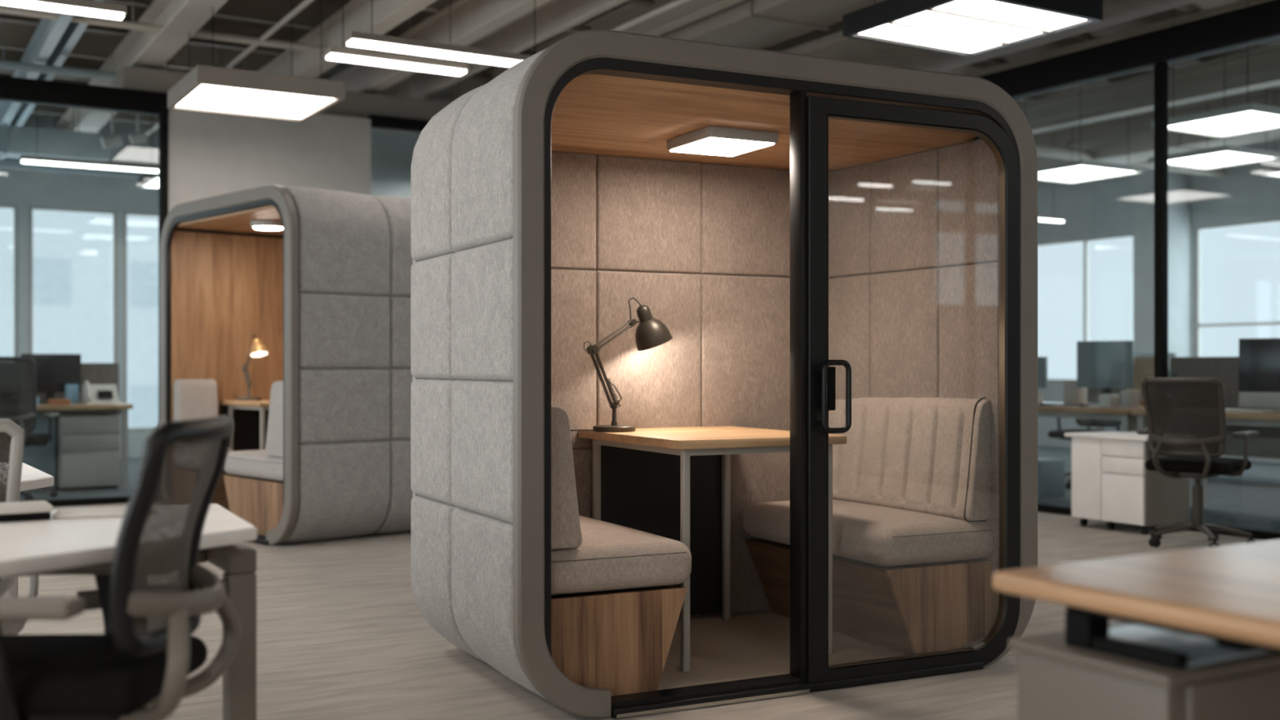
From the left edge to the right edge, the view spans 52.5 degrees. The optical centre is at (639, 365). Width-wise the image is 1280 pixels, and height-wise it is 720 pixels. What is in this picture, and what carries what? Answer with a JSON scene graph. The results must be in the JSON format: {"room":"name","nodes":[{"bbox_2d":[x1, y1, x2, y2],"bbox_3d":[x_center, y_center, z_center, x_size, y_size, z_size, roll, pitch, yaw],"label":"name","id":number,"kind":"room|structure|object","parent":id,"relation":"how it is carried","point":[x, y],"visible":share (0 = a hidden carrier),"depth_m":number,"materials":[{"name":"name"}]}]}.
{"room":"open-plan office","nodes":[
{"label":"open-plan office","id":0,"kind":"room"},
{"bbox_2d":[0,112,158,458],"bbox_3d":[-4.143,-1.025,16.227,17.500,4.200,0.120,0,0,-31],"label":"wall","id":1,"kind":"structure","parent":0,"point":[23,188],"depth_m":14.86,"materials":[{"name":"paint"}]},
{"bbox_2d":[0,203,17,356],"bbox_3d":[-7.682,-0.515,14.117,1.660,2.580,0.060,0,0,-31],"label":"window","id":2,"kind":"structure","parent":1,"relation":"in","point":[15,206],"depth_m":14.51,"materials":[{"name":"white paint"}]},
{"bbox_2d":[9,0,103,126],"bbox_3d":[-3.423,-2.625,8.437,0.060,0.200,14.000,0,0,-31],"label":"ceiling beam","id":3,"kind":"structure","parent":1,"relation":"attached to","point":[74,30],"depth_m":10.72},
{"bbox_2d":[123,210,158,432],"bbox_3d":[-5.750,-0.515,15.270,0.640,2.580,0.060,0,0,-31],"label":"window","id":4,"kind":"structure","parent":1,"relation":"in","point":[126,213],"depth_m":15.10,"materials":[{"name":"white paint"}]},
{"bbox_2d":[55,0,227,133],"bbox_3d":[-2.933,-2.575,8.729,0.220,0.300,14.000,0,0,-31],"label":"ceiling beam","id":5,"kind":"structure","parent":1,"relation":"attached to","point":[139,48],"depth_m":10.10,"materials":[{"name":"grey metal"}]},
{"bbox_2d":[257,0,436,78],"bbox_3d":[-1.877,-2.575,9.359,0.140,0.300,14.000,0,0,-31],"label":"ceiling beam","id":6,"kind":"structure","parent":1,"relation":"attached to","point":[387,15],"depth_m":10.03,"materials":[{"name":"grey metal"}]},
{"bbox_2d":[1017,44,1279,134],"bbox_3d":[5.605,-2.575,10.909,0.200,0.300,19.000,0,0,-31],"label":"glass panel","id":7,"kind":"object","parent":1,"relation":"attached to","point":[1226,76],"depth_m":12.18,"materials":[{"name":"grey metal"}]},
{"bbox_2d":[1032,85,1279,146],"bbox_3d":[6.893,-2.575,11.677,0.200,0.300,19.000,0,0,-31],"label":"trim","id":8,"kind":"structure","parent":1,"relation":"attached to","point":[1265,96],"depth_m":14.06,"materials":[{"name":"grey metal"}]},
{"bbox_2d":[168,108,370,213],"bbox_3d":[-3.073,-0.525,10.800,1.680,3.200,0.140,0,0,-31],"label":"wall partition","id":9,"kind":"structure","parent":0,"point":[211,154],"depth_m":10.69,"materials":[{"name":"grey paint"}]},
{"bbox_2d":[0,75,168,115],"bbox_3d":[-6.368,-2.080,8.789,6.060,0.170,0.120,0,0,-31],"label":"trim","id":10,"kind":"structure","parent":9,"relation":"attached to","point":[12,89],"depth_m":9.97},
{"bbox_2d":[158,113,168,425],"bbox_3d":[-3.792,-0.460,10.325,0.060,3.070,0.080,0,0,-31],"label":"trim","id":11,"kind":"structure","parent":9,"relation":"attached to","point":[162,118],"depth_m":10.30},
{"bbox_2d":[367,114,429,132],"bbox_3d":[-0.744,-2.115,12.165,3.720,0.100,0.100,0,0,-31],"label":"trim","id":12,"kind":"structure","parent":9,"relation":"attached to","point":[379,122],"depth_m":11.30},
{"bbox_2d":[315,62,468,198],"bbox_3d":[-1.608,-1.025,13.536,3.600,4.200,0.100,0,0,-31],"label":"wall","id":13,"kind":"structure","parent":0,"point":[391,153],"depth_m":12.96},
{"bbox_2d":[0,20,466,97],"bbox_3d":[-2.287,-2.860,13.113,17.400,0.230,0.070,0,0,-31],"label":"ceiling beam","id":14,"kind":"structure","parent":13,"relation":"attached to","point":[17,36],"depth_m":11.67,"materials":[{"name":"grey metal"}]},
{"bbox_2d":[328,0,551,93],"bbox_3d":[-1.310,-2.575,9.697,0.130,0.300,14.000,0,0,-31],"label":"ceiling beam","id":15,"kind":"structure","parent":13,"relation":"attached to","point":[471,20],"depth_m":9.90,"materials":[{"name":"grey metal"}]},
{"bbox_2d":[378,0,627,98],"bbox_3d":[-0.829,-2.600,9.984,0.060,0.250,14.000,0,0,-31],"label":"ceiling beam","id":16,"kind":"structure","parent":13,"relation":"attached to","point":[553,17],"depth_m":10.13,"materials":[{"name":"grey metal"}]},
{"bbox_2d":[446,0,744,102],"bbox_3d":[-0.185,-2.675,10.368,0.120,0.300,14.000,0,0,-31],"label":"ceiling beam","id":17,"kind":"structure","parent":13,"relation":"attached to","point":[690,11],"depth_m":10.00,"materials":[{"name":"grey metal"}]},
{"bbox_2d":[762,21,842,51],"bbox_3d":[0.975,-2.600,11.059,0.080,0.250,14.000,0,0,-31],"label":"trim","id":18,"kind":"structure","parent":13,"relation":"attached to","point":[837,27],"depth_m":10.44,"materials":[{"name":"grey metal"}]},
{"bbox_2d":[17,445,1279,719],"bbox_3d":[1.008,1.125,7.586,17.500,0.100,20.000,0,0,-31],"label":"floor","id":19,"kind":"structure","parent":0,"point":[342,633],"depth_m":5.05,"materials":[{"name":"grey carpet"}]},
{"bbox_2d":[0,418,39,635],"bbox_3d":[-1.836,0.602,3.275,0.622,0.947,0.627,0,0,-31],"label":"chair","id":20,"kind":"object","parent":19,"relation":"on","point":[11,435],"visible":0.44,"depth_m":3.18,"materials":[{"name":"white paint"}]},
{"bbox_2d":[0,356,59,501],"bbox_3d":[-5.036,0.502,10.432,0.622,1.146,0.656,0,0,-11],"label":"chair","id":21,"kind":"object","parent":19,"relation":"on","point":[18,384],"visible":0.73,"depth_m":10.22,"materials":[{"name":"grey plastic"}]},
{"bbox_2d":[8,462,53,635],"bbox_3d":[-2.665,0.705,3.679,1.790,0.740,0.950,0,0,-31],"label":"desk","id":22,"kind":"object","parent":19,"relation":"on","point":[32,477],"visible":0.19,"depth_m":3.88,"materials":[{"name":"laminate"}]},
{"bbox_2d":[22,412,56,492],"bbox_3d":[-5.323,0.745,11.225,0.450,0.660,0.465,0,0,-31],"label":"base cabinet","id":23,"kind":"object","parent":19,"relation":"on","point":[43,459],"visible":0.34,"depth_m":11.09,"materials":[{"name":"blue plastic"}]},
{"bbox_2d":[36,402,133,488],"bbox_3d":[-5.422,0.705,11.146,1.900,0.740,0.700,0,0,-31],"label":"office desk","id":24,"kind":"object","parent":19,"relation":"on","point":[122,409],"visible":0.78,"depth_m":11.32,"materials":[{"name":"brown wood"}]},
{"bbox_2d":[20,353,80,404],"bbox_3d":[-5.210,0.115,11.469,0.500,0.440,0.160,0,0,-39],"label":"computer monitor","id":25,"kind":"object","parent":24,"relation":"on","point":[53,371],"visible":0.63,"depth_m":11.47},
{"bbox_2d":[36,363,119,415],"bbox_3d":[-5.278,0.225,11.686,1.100,0.500,0.040,0,0,-31],"label":"screen","id":26,"kind":"object","parent":24,"relation":"attached to","point":[94,373],"visible":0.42,"depth_m":11.83,"materials":[{"name":"fabric"}]},
{"bbox_2d":[82,380,119,404],"bbox_3d":[-4.763,0.234,11.467,0.280,0.204,0.202,0,0,-31],"label":"desk phone","id":27,"kind":"object","parent":24,"relation":"on","point":[91,393],"visible":1,"depth_m":11.44,"materials":[{"name":"white plastic"}]},
{"bbox_2d":[56,413,119,491],"bbox_3d":[-4.881,0.755,11.430,0.480,0.640,0.565,0,0,-31],"label":"base cabinet","id":28,"kind":"object","parent":19,"relation":"on","point":[88,445],"visible":0.91,"depth_m":11.19,"materials":[{"name":"silver metal"}]},
{"bbox_2d":[0,414,241,719],"bbox_3d":[-1.075,0.585,2.356,0.639,0.980,0.604,0,0,11],"label":"chair","id":29,"kind":"object","parent":19,"relation":"on","point":[152,603],"visible":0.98,"depth_m":2.25,"materials":[{"name":"plastic"}]},
{"bbox_2d":[0,503,257,719],"bbox_3d":[-1.448,0.705,2.268,1.635,0.740,1.520,0,0,-31],"label":"desk","id":30,"kind":"object","parent":19,"relation":"on","point":[26,547],"visible":0.62,"depth_m":2.73,"materials":[{"name":"laminate"}]},
{"bbox_2d":[0,500,53,522],"bbox_3d":[-1.481,0.319,2.773,0.405,0.031,0.130,0,0,-31],"label":"notebook","id":31,"kind":"object","parent":30,"relation":"on","point":[37,509],"visible":1,"depth_m":2.80,"materials":[{"name":"paper"}]},
{"bbox_2d":[53,506,127,518],"bbox_3d":[-1.208,0.329,2.924,0.200,0.010,0.120,0,0,-19],"label":"notepad","id":32,"kind":"object","parent":30,"relation":"on","point":[100,511],"visible":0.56,"depth_m":2.88,"materials":[{"name":"white paper"}]},
{"bbox_2d":[160,184,412,545],"bbox_3d":[-2.245,-0.007,8.643,1.205,2.168,1.908,0,0,-42],"label":"pod","id":33,"kind":"object","parent":19,"relation":"on","point":[326,294],"visible":0.69,"depth_m":7.96,"materials":[{"name":"fabric"}]},
{"bbox_2d":[173,378,234,510],"bbox_3d":[-2.973,0.565,8.846,0.285,0.947,0.412,0,0,-43],"label":"seat","id":34,"kind":"object","parent":33,"relation":"on","point":[193,398],"visible":0.34,"depth_m":8.88,"materials":[{"name":"beige fabric"}]},
{"bbox_2d":[220,399,270,509],"bbox_3d":[-2.487,0.639,9.137,0.731,0.800,0.597,0,0,-42],"label":"table","id":35,"kind":"object","parent":33,"relation":"on","point":[250,418],"visible":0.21,"depth_m":9.17,"materials":[{"name":"brown wood"}]},
{"bbox_2d":[223,381,283,535],"bbox_3d":[-2.205,0.565,8.159,0.491,0.947,0.927,0,0,-42],"label":"seat","id":36,"kind":"object","parent":33,"relation":"on","point":[255,495],"visible":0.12,"depth_m":7.92,"materials":[{"name":"fabric"}]},
{"bbox_2d":[223,449,283,481],"bbox_3d":[-2.206,0.619,8.161,0.491,0.154,0.923,0,0,-43],"label":"seat cushion","id":37,"kind":"object","parent":36,"relation":"on","point":[253,465],"depth_m":8.02,"materials":[{"name":"fabric"}]},
{"bbox_2d":[410,29,1037,719],"bbox_3d":[0.303,0.025,4.761,2.028,2.105,1.202,0,0,-26],"label":"pod","id":38,"kind":"object","parent":19,"relation":"on","point":[885,245],"visible":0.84,"depth_m":4.65,"materials":[{"name":"fabric"}]},
{"bbox_2d":[551,404,691,696],"bbox_3d":[-0.276,0.580,4.489,0.542,0.919,0.982,0,0,-26],"label":"seat","id":39,"kind":"object","parent":38,"relation":"on","point":[615,606],"visible":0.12,"depth_m":4.05,"materials":[{"name":"fabric"}]},
{"bbox_2d":[551,515,691,595],"bbox_3d":[-0.274,0.632,4.490,0.538,0.150,0.982,0,0,-26],"label":"seat cushion","id":40,"kind":"object","parent":39,"relation":"on","point":[610,558],"depth_m":4.09,"materials":[{"name":"fabric"}]},
{"bbox_2d":[578,426,846,671],"bbox_3d":[0.252,0.644,4.868,0.695,0.792,0.835,0,0,-26],"label":"table","id":41,"kind":"object","parent":38,"relation":"on","point":[666,482],"visible":0.73,"depth_m":5.16,"materials":[{"name":"brown wood"}]},
{"bbox_2d":[570,297,672,432],"bbox_3d":[-0.080,-0.006,4.973,0.433,0.512,0.183,0,0,-26],"label":"desk lamp","id":42,"kind":"object","parent":41,"relation":"on","point":[651,332],"visible":0.99,"depth_m":4.96,"materials":[{"name":"black metal"}]},
{"bbox_2d":[666,125,777,156],"bbox_3d":[0.296,-0.813,4.719,0.282,0.043,0.320,0,0,-26],"label":"ceiling light","id":43,"kind":"object","parent":38,"relation":"attached to","point":[708,140],"visible":1,"depth_m":4.63,"materials":[{"name":"white paint"}]},
{"bbox_2d":[670,137,773,156],"bbox_3d":[0.296,-0.794,4.719,0.262,0.005,0.300,0,0,-26],"label":"diffuser","id":44,"kind":"object","parent":43,"relation":"attached to","point":[718,146],"depth_m":4.67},
{"bbox_2d":[743,396,999,654],"bbox_3d":[0.872,0.577,5.061,0.548,0.925,0.982,0,0,-26],"label":"seat","id":45,"kind":"object","parent":38,"relation":"on","point":[912,476],"visible":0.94,"depth_m":4.77,"materials":[{"name":"fabric"}]},
{"bbox_2d":[743,498,993,566],"bbox_3d":[0.867,0.632,5.058,0.538,0.150,0.982,0,0,-26],"label":"seat cushion","id":46,"kind":"object","parent":45,"relation":"on","point":[867,532],"depth_m":4.70,"materials":[{"name":"fabric"}]},
{"bbox_2d":[1037,457,1065,497],"bbox_3d":[3.281,0.925,10.804,0.300,0.300,0.400,0,0,-31],"label":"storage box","id":47,"kind":"object","parent":19,"relation":"on","point":[1051,472],"visible":0.49,"depth_m":10.62,"materials":[{"name":"blue plastic"}]},
{"bbox_2d":[1048,387,1125,488],"bbox_3d":[3.994,0.607,11.581,0.656,0.937,0.642,0,0,-41],"label":"chair","id":48,"kind":"object","parent":19,"relation":"on","point":[1093,393],"visible":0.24,"depth_m":11.68,"materials":[{"name":"grey plastic"}]},
{"bbox_2d":[1037,402,1191,506],"bbox_3d":[3.250,0.695,10.797,0.800,0.760,2.580,0,0,-31],"label":"office desk","id":49,"kind":"object","parent":19,"relation":"on","point":[1095,412],"visible":0.21,"depth_m":9.86,"materials":[{"name":"brown wood"}]},
{"bbox_2d":[1076,340,1133,405],"bbox_3d":[3.662,0.060,10.201,0.440,0.510,0.160,0,0,39],"label":"computer monitor","id":50,"kind":"object","parent":49,"relation":"on","point":[1105,365],"visible":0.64,"depth_m":10.17,"materials":[{"name":"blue plastic"}]},
{"bbox_2d":[1125,355,1168,431],"bbox_3d":[4.037,0.225,10.335,0.040,0.600,0.380,0,0,-31],"label":"screen","id":51,"kind":"object","parent":49,"relation":"attached to","point":[1144,366],"visible":0.12,"depth_m":10.36,"materials":[{"name":"beige fabric"}]},
{"bbox_2d":[1170,356,1279,438],"bbox_3d":[4.765,0.229,9.115,0.040,0.593,2.380,0,0,-31],"label":"screen","id":52,"kind":"object","parent":49,"relation":"attached to","point":[1225,369],"visible":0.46,"depth_m":9.71,"materials":[{"name":"fabric"}]},
{"bbox_2d":[1064,431,1189,533],"bbox_3d":[3.221,0.762,8.550,0.490,0.624,0.650,0,0,-31],"label":"base cabinet","id":53,"kind":"object","parent":19,"relation":"on","point":[1112,483],"visible":0.91,"depth_m":8.38,"materials":[{"name":"white laminate"}]},
{"bbox_2d":[991,538,1279,653],"bbox_3d":[1.677,0.705,1.952,1.720,0.740,1.435,0,0,-31],"label":"wooden desk","id":54,"kind":"object","parent":19,"relation":"on","point":[1229,595],"visible":0.98,"depth_m":2.01,"materials":[{"name":"brown wood"}]},
{"bbox_2d":[1008,621,1279,719],"bbox_3d":[0.907,0.755,2.165,0.485,0.640,0.320,0,0,-31],"label":"base cabinet","id":55,"kind":"object","parent":19,"relation":"on","point":[1136,672],"visible":0.73,"depth_m":2.02,"materials":[{"name":"grey laminate"}]},
{"bbox_2d":[1108,624,1272,667],"bbox_3d":[0.934,0.453,2.163,0.380,0.008,0.240,0,0,-31],"label":"tray","id":56,"kind":"object","parent":55,"relation":"on","point":[1197,651],"depth_m":2.07,"materials":[{"name":"plastic"}]},
{"bbox_2d":[1037,503,1279,540],"bbox_3d":[4.658,1.050,6.735,0.060,0.050,14.800,0,0,-31],"label":"trim","id":57,"kind":"structure","parent":19,"relation":"on","point":[1257,534],"depth_m":8.23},
{"bbox_2d":[1154,62,1168,377],"bbox_3d":[3.491,-0.500,8.694,0.070,3.050,0.060,0,0,-31],"label":"trim","id":58,"kind":"structure","parent":57,"relation":"on","point":[1161,69],"depth_m":8.67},
{"bbox_2d":[1096,426,1279,459],"bbox_3d":[5.839,0.695,11.688,0.800,0.760,3.700,0,0,-31],"label":"office desk","id":59,"kind":"object","parent":19,"relation":"on","point":[1258,447],"visible":0.02,"depth_m":12.35,"materials":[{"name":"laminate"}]},
{"bbox_2d":[1136,377,1259,547],"bbox_3d":[3.328,0.572,7.755,0.622,1.006,0.656,0,0,41],"label":"chair","id":60,"kind":"object","parent":19,"relation":"on","point":[1186,419],"visible":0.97,"depth_m":7.58,"materials":[{"name":"fabric"}]},
{"bbox_2d":[1130,408,1279,508],"bbox_3d":[4.510,0.695,8.684,0.800,0.760,2.300,0,0,-31],"label":"office desk","id":61,"kind":"object","parent":19,"relation":"on","point":[1246,419],"visible":0.35,"depth_m":8.76,"materials":[{"name":"brown wood"}]},
{"bbox_2d":[1239,337,1279,412],"bbox_3d":[4.398,0.063,8.869,0.560,0.505,0.160,0,0,41],"label":"computer monitor","id":62,"kind":"object","parent":61,"relation":"on","point":[1259,357],"visible":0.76,"depth_m":8.94,"materials":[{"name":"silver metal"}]},
{"bbox_2d":[102,0,1279,102],"bbox_3d":[1.008,-3.175,7.586,17.500,0.100,20.000,0,0,-31],"label":"ceiling","id":63,"kind":"structure","parent":0,"point":[1166,15],"depth_m":12.25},
{"bbox_2d":[0,13,74,125],"bbox_3d":[-3.561,-2.600,8.355,0.080,0.250,14.000,0,0,-31],"label":"trim","id":64,"kind":"structure","parent":63,"relation":"hanging from","point":[48,32],"depth_m":10.50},
{"bbox_2d":[0,57,108,161],"bbox_3d":[-5.955,-2.540,12.138,1.800,1.170,0.390,0,0,-31],"label":"air duct","id":65,"kind":"object","parent":63,"relation":"hanging from","point":[15,141],"visible":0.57,"depth_m":12.20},
{"bbox_2d":[0,0,126,20],"bbox_3d":[-3.690,-2.500,6.473,2.110,1.250,0.106,0,0,-31],"label":"linear pendant light","id":66,"kind":"object","parent":63,"relation":"hanging from","point":[81,7],"visible":1,"depth_m":6.86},
{"bbox_2d":[0,105,144,177],"bbox_3d":[-5.999,-2.550,13.188,5.200,1.150,0.100,0,0,-31],"label":"linear pendant light","id":67,"kind":"object","parent":63,"relation":"hanging from","point":[10,163],"visible":0.31,"depth_m":13.22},
{"bbox_2d":[20,77,158,173],"bbox_3d":[-5.025,-2.475,11.964,1.240,1.300,0.096,0,0,-31],"label":"linear pendant light","id":68,"kind":"object","parent":63,"relation":"hanging from","point":[24,158],"visible":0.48,"depth_m":11.90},
{"bbox_2d":[21,160,158,173],"bbox_3d":[-5.025,-1.835,11.964,1.220,0.020,0.080,0,0,-31],"label":"diffuser","id":69,"kind":"object","parent":68,"relation":"attached to","point":[76,163],"depth_m":11.95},
{"bbox_2d":[0,21,204,80],"bbox_3d":[-5.124,-2.757,10.450,3.900,0.735,0.070,0,0,-31],"label":"ceiling pipe","id":70,"kind":"object","parent":63,"relation":"hanging from","point":[5,64],"visible":0.41,"depth_m":10.62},
{"bbox_2d":[145,0,314,135],"bbox_3d":[-2.332,-2.824,9.088,0.044,0.602,12.000,0,0,-31],"label":"ceiling pipe","id":71,"kind":"object","parent":63,"relation":"hanging from","point":[304,4],"visible":0.59,"depth_m":9.87,"materials":[{"name":"grey metal"}]},
{"bbox_2d":[0,0,470,71],"bbox_3d":[-3.763,-2.810,9.632,5.400,0.630,0.060,0,0,-31],"label":"ceiling pipe","id":72,"kind":"object","parent":63,"relation":"hanging from","point":[3,9],"visible":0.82,"depth_m":9.67,"materials":[{"name":"grey metal"}]},
{"bbox_2d":[167,0,344,121],"bbox_3d":[-2.760,-2.500,9.287,1.000,1.250,1.000,0,0,-31],"label":"pendant light","id":73,"kind":"object","parent":63,"relation":"hanging from","point":[206,89],"visible":0.97,"depth_m":9.09,"materials":[{"name":"plastic"}]},
{"bbox_2d":[176,84,333,118],"bbox_3d":[-2.760,-1.896,9.287,0.922,0.018,0.902,0,0,-31],"label":"diffuser","id":74,"kind":"object","parent":73,"relation":"attached to","point":[202,98],"depth_m":9.30,"materials":[{"name":"plastic"}]},
{"bbox_2d":[114,49,451,134],"bbox_3d":[-2.995,-2.625,11.225,2.850,1.000,0.490,0,0,-31],"label":"air duct","id":75,"kind":"object","parent":63,"relation":"hanging from","point":[354,104],"visible":0.34,"depth_m":11.27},
{"bbox_2d":[324,0,468,75],"bbox_3d":[-1.517,-2.500,8.130,0.900,1.250,0.126,0,0,-31],"label":"linear pendant light","id":76,"kind":"object","parent":63,"relation":"hanging from","point":[343,54],"visible":1,"depth_m":8.07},
{"bbox_2d":[326,53,466,75],"bbox_3d":[-1.517,-1.885,8.130,0.880,0.020,0.110,0,0,-31],"label":"diffuser","id":77,"kind":"object","parent":76,"relation":"attached to","point":[369,59],"depth_m":8.10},
{"bbox_2d":[344,0,535,66],"bbox_3d":[-1.119,-2.500,7.902,1.350,1.250,0.126,0,0,-31],"label":"linear pendant light","id":78,"kind":"object","parent":63,"relation":"hanging from","point":[356,39],"visible":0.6,"depth_m":7.77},
{"bbox_2d":[346,38,520,66],"bbox_3d":[-1.119,-1.885,7.902,1.330,0.020,0.110,0,0,-31],"label":"diffuser","id":79,"kind":"object","parent":78,"relation":"attached to","point":[393,45],"depth_m":7.79,"materials":[{"name":"plastic"}]},
{"bbox_2d":[612,0,884,48],"bbox_3d":[0.735,-2.775,9.752,0.690,0.700,3.800,0,0,-31],"label":"air duct","id":80,"kind":"object","parent":63,"relation":"hanging from","point":[752,24],"visible":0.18,"depth_m":9.27,"materials":[{"name":"metal"}]},
{"bbox_2d":[842,0,1102,57],"bbox_3d":[1.833,-2.500,7.217,0.990,1.250,0.990,0,0,-31],"label":"pendant light","id":81,"kind":"object","parent":63,"relation":"hanging from","point":[969,28],"visible":1,"depth_m":7.14,"materials":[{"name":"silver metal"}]},
{"bbox_2d":[857,23,1000,53],"bbox_3d":[1.676,-1.896,7.480,0.912,0.018,0.279,0,0,-31],"label":"diffuser","id":82,"kind":"object","parent":81,"relation":"attached to","point":[894,33],"depth_m":7.49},
{"bbox_2d":[895,10,1040,41],"bbox_3d":[1.833,-1.896,7.217,0.912,0.018,0.279,0,0,-31],"label":"diffuser","id":83,"kind":"object","parent":81,"relation":"attached to","point":[936,21],"depth_m":7.22,"materials":[{"name":"plastic"}]},
{"bbox_2d":[935,0,1087,30],"bbox_3d":[1.990,-1.896,6.953,0.912,0.018,0.279,0,0,-31],"label":"diffuser","id":84,"kind":"object","parent":81,"relation":"attached to","point":[993,11],"depth_m":6.98,"materials":[{"name":"plastic"}]},
{"bbox_2d":[1024,39,1146,183],"bbox_3d":[4.281,-2.500,12.739,0.920,1.250,0.920,0,0,-31],"label":"pendant light","id":85,"kind":"object","parent":63,"relation":"hanging from","point":[1077,171],"visible":0.8,"depth_m":12.57,"materials":[{"name":"white paint"}]},
{"bbox_2d":[1037,170,1103,182],"bbox_3d":[4.172,-1.896,12.921,0.842,0.018,0.397,0,0,-31],"label":"diffuser","id":86,"kind":"object","parent":85,"relation":"attached to","point":[1045,175],"depth_m":12.95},
{"bbox_2d":[1053,165,1135,176],"bbox_3d":[4.390,-1.896,12.556,0.842,0.018,0.397,0,0,-31],"label":"diffuser","id":87,"kind":"object","parent":85,"relation":"attached to","point":[1078,170],"depth_m":12.57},
{"bbox_2d":[1035,93,1226,177],"bbox_3d":[4.206,-2.645,13.451,5.800,0.960,0.120,0,0,-31],"label":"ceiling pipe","id":88,"kind":"object","parent":63,"relation":"hanging from","point":[1046,150],"visible":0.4,"depth_m":13.70,"materials":[{"name":"grey metal"}]},
{"bbox_2d":[1037,104,1279,166],"bbox_3d":[5.184,-2.640,13.568,0.540,0.970,7.000,0,0,-31],"label":"air duct","id":89,"kind":"object","parent":63,"relation":"hanging from","point":[1135,146],"visible":0.16,"depth_m":13.25,"materials":[{"name":"grey metal"}]},
{"bbox_2d":[1147,145,1279,169],"bbox_3d":[5.265,-2.500,11.870,0.820,1.250,0.820,0,0,-31],"label":"pendant light","id":90,"kind":"object","parent":63,"relation":"hanging from","point":[1224,156],"visible":0.74,"depth_m":11.77,"materials":[{"name":"white paint"}]},
{"bbox_2d":[1168,151,1272,167],"bbox_3d":[5.265,-1.896,11.870,0.742,0.018,0.722,0,0,-31],"label":"diffuser","id":91,"kind":"object","parent":90,"relation":"attached to","point":[1184,159],"depth_m":11.83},
{"bbox_2d":[1151,2,1279,137],"bbox_3d":[4.634,-2.500,10.097,0.870,1.250,0.870,0,0,-31],"label":"pendant light","id":92,"kind":"object","parent":63,"relation":"hanging from","point":[1251,117],"visible":0.91,"depth_m":10.05,"materials":[{"name":"white paint"}]},
{"bbox_2d":[1168,121,1249,135],"bbox_3d":[4.497,-1.896,10.326,0.792,0.018,0.239,0,0,-31],"label":"diffuser","id":93,"kind":"object","parent":92,"relation":"attached to","point":[1193,127],"depth_m":10.36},
{"bbox_2d":[1195,115,1279,129],"bbox_3d":[4.634,-1.896,10.097,0.792,0.018,0.239,0,0,-31],"label":"diffuser","id":94,"kind":"object","parent":92,"relation":"attached to","point":[1228,122],"depth_m":10.11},
{"bbox_2d":[1226,111,1279,124],"bbox_3d":[4.770,-1.896,9.868,0.792,0.018,0.239,0,0,-31],"label":"diffuser","id":95,"kind":"object","parent":92,"relation":"attached to","point":[1252,116],"depth_m":9.85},
{"bbox_2d":[782,0,1203,71],"bbox_3d":[2.504,-2.385,8.914,1.330,0.080,8.750,0,0,-31],"label":"ceiling beam","id":96,"kind":"structure","parent":0,"point":[835,46],"depth_m":9.62,"materials":[{"name":"metal"}]},
{"bbox_2d":[961,0,1279,99],"bbox_3d":[4.316,-2.575,10.140,0.200,0.300,19.000,0,0,-31],"label":"trim","id":97,"kind":"structure","parent":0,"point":[1240,4],"depth_m":10.64,"materials":[{"name":"grey metal"}]},
{"bbox_2d":[978,0,1279,99],"bbox_3d":[4.658,-2.130,6.735,0.140,0.210,14.800,0,0,-31],"label":"ceiling beam","id":98,"kind":"structure","parent":0,"point":[1259,23],"depth_m":8.71,"materials":[{"name":"metal"}]},
{"bbox_2d":[1037,102,1279,462],"bbox_3d":[8.575,-1.025,12.097,0.120,4.200,20.000,0,0,-31],"label":"wall","id":99,"kind":"structure","parent":0,"point":[1103,206],"depth_m":16.22,"materials":[{"name":"paint"}]},
{"bbox_2d":[0,48,191,80],"bbox_3d":[-2.799,-2.860,13.972,17.400,0.230,0.070,0,0,-31],"label":"ceiling beam","id":100,"kind":"structure","parent":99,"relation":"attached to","point":[16,55],"depth_m":12.40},
{"bbox_2d":[0,6,495,79],"bbox_3d":[-1.775,-2.860,12.254,17.400,0.230,0.070,0,0,-31],"label":"ceiling beam","id":101,"kind":"structure","parent":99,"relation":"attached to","point":[220,25],"depth_m":11.19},
{"bbox_2d":[103,0,1095,123],"bbox_3d":[-1.263,-2.860,11.396,17.400,0.230,0.070,0,0,-31],"label":"ceiling beam","id":102,"kind":"structure","parent":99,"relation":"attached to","point":[267,11],"depth_m":10.43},
{"bbox_2d":[421,0,1186,104],"bbox_3d":[-0.751,-2.860,10.537,17.400,0.230,0.070,0,0,-31],"label":"ceiling beam","id":103,"kind":"structure","parent":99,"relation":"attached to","point":[437,5],"depth_m":12.82,"materials":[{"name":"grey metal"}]},
{"bbox_2d":[625,0,1175,82],"bbox_3d":[-0.239,-2.860,9.678,17.400,0.230,0.070,0,0,-31],"label":"ceiling beam","id":104,"kind":"structure","parent":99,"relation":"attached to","point":[1042,48],"depth_m":11.96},
{"bbox_2d":[1037,232,1133,382],"bbox_3d":[5.777,-0.715,16.791,0.060,1.880,2.270,0,0,-31],"label":"window","id":105,"kind":"structure","parent":99,"relation":"in","point":[1086,241],"depth_m":16.77,"materials":[{"name":"white paint"}]},
{"bbox_2d":[1133,168,1191,431],"bbox_3d":[6.215,-1.025,15.451,0.500,4.200,0.420,0,0,-31],"label":"column","id":106,"kind":"structure","parent":99,"relation":"attached to","point":[1179,184],"depth_m":15.34,"materials":[{"name":"paint"}]},
{"bbox_2d":[1070,19,1267,62],"bbox_3d":[0.273,-2.860,8.819,17.400,0.230,0.070,0,0,-31],"label":"trim","id":107,"kind":"structure","parent":99,"relation":"attached to","point":[1133,24],"depth_m":11.16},
{"bbox_2d":[1195,217,1279,356],"bbox_3d":[6.937,-0.715,14.846,0.060,1.880,1.300,0,0,-31],"label":"window","id":108,"kind":"structure","parent":99,"relation":"in","point":[1198,325],"depth_m":15.36,"materials":[{"name":"white paint"}]},
{"label":"outside","id":109,"kind":"structure","parent":0,"visible":0},
{"bbox_2d":[0,204,158,428],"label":"window","id":110,"kind":"structure","parent":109,"point":[73,251],"depth_m":37.16,"materials":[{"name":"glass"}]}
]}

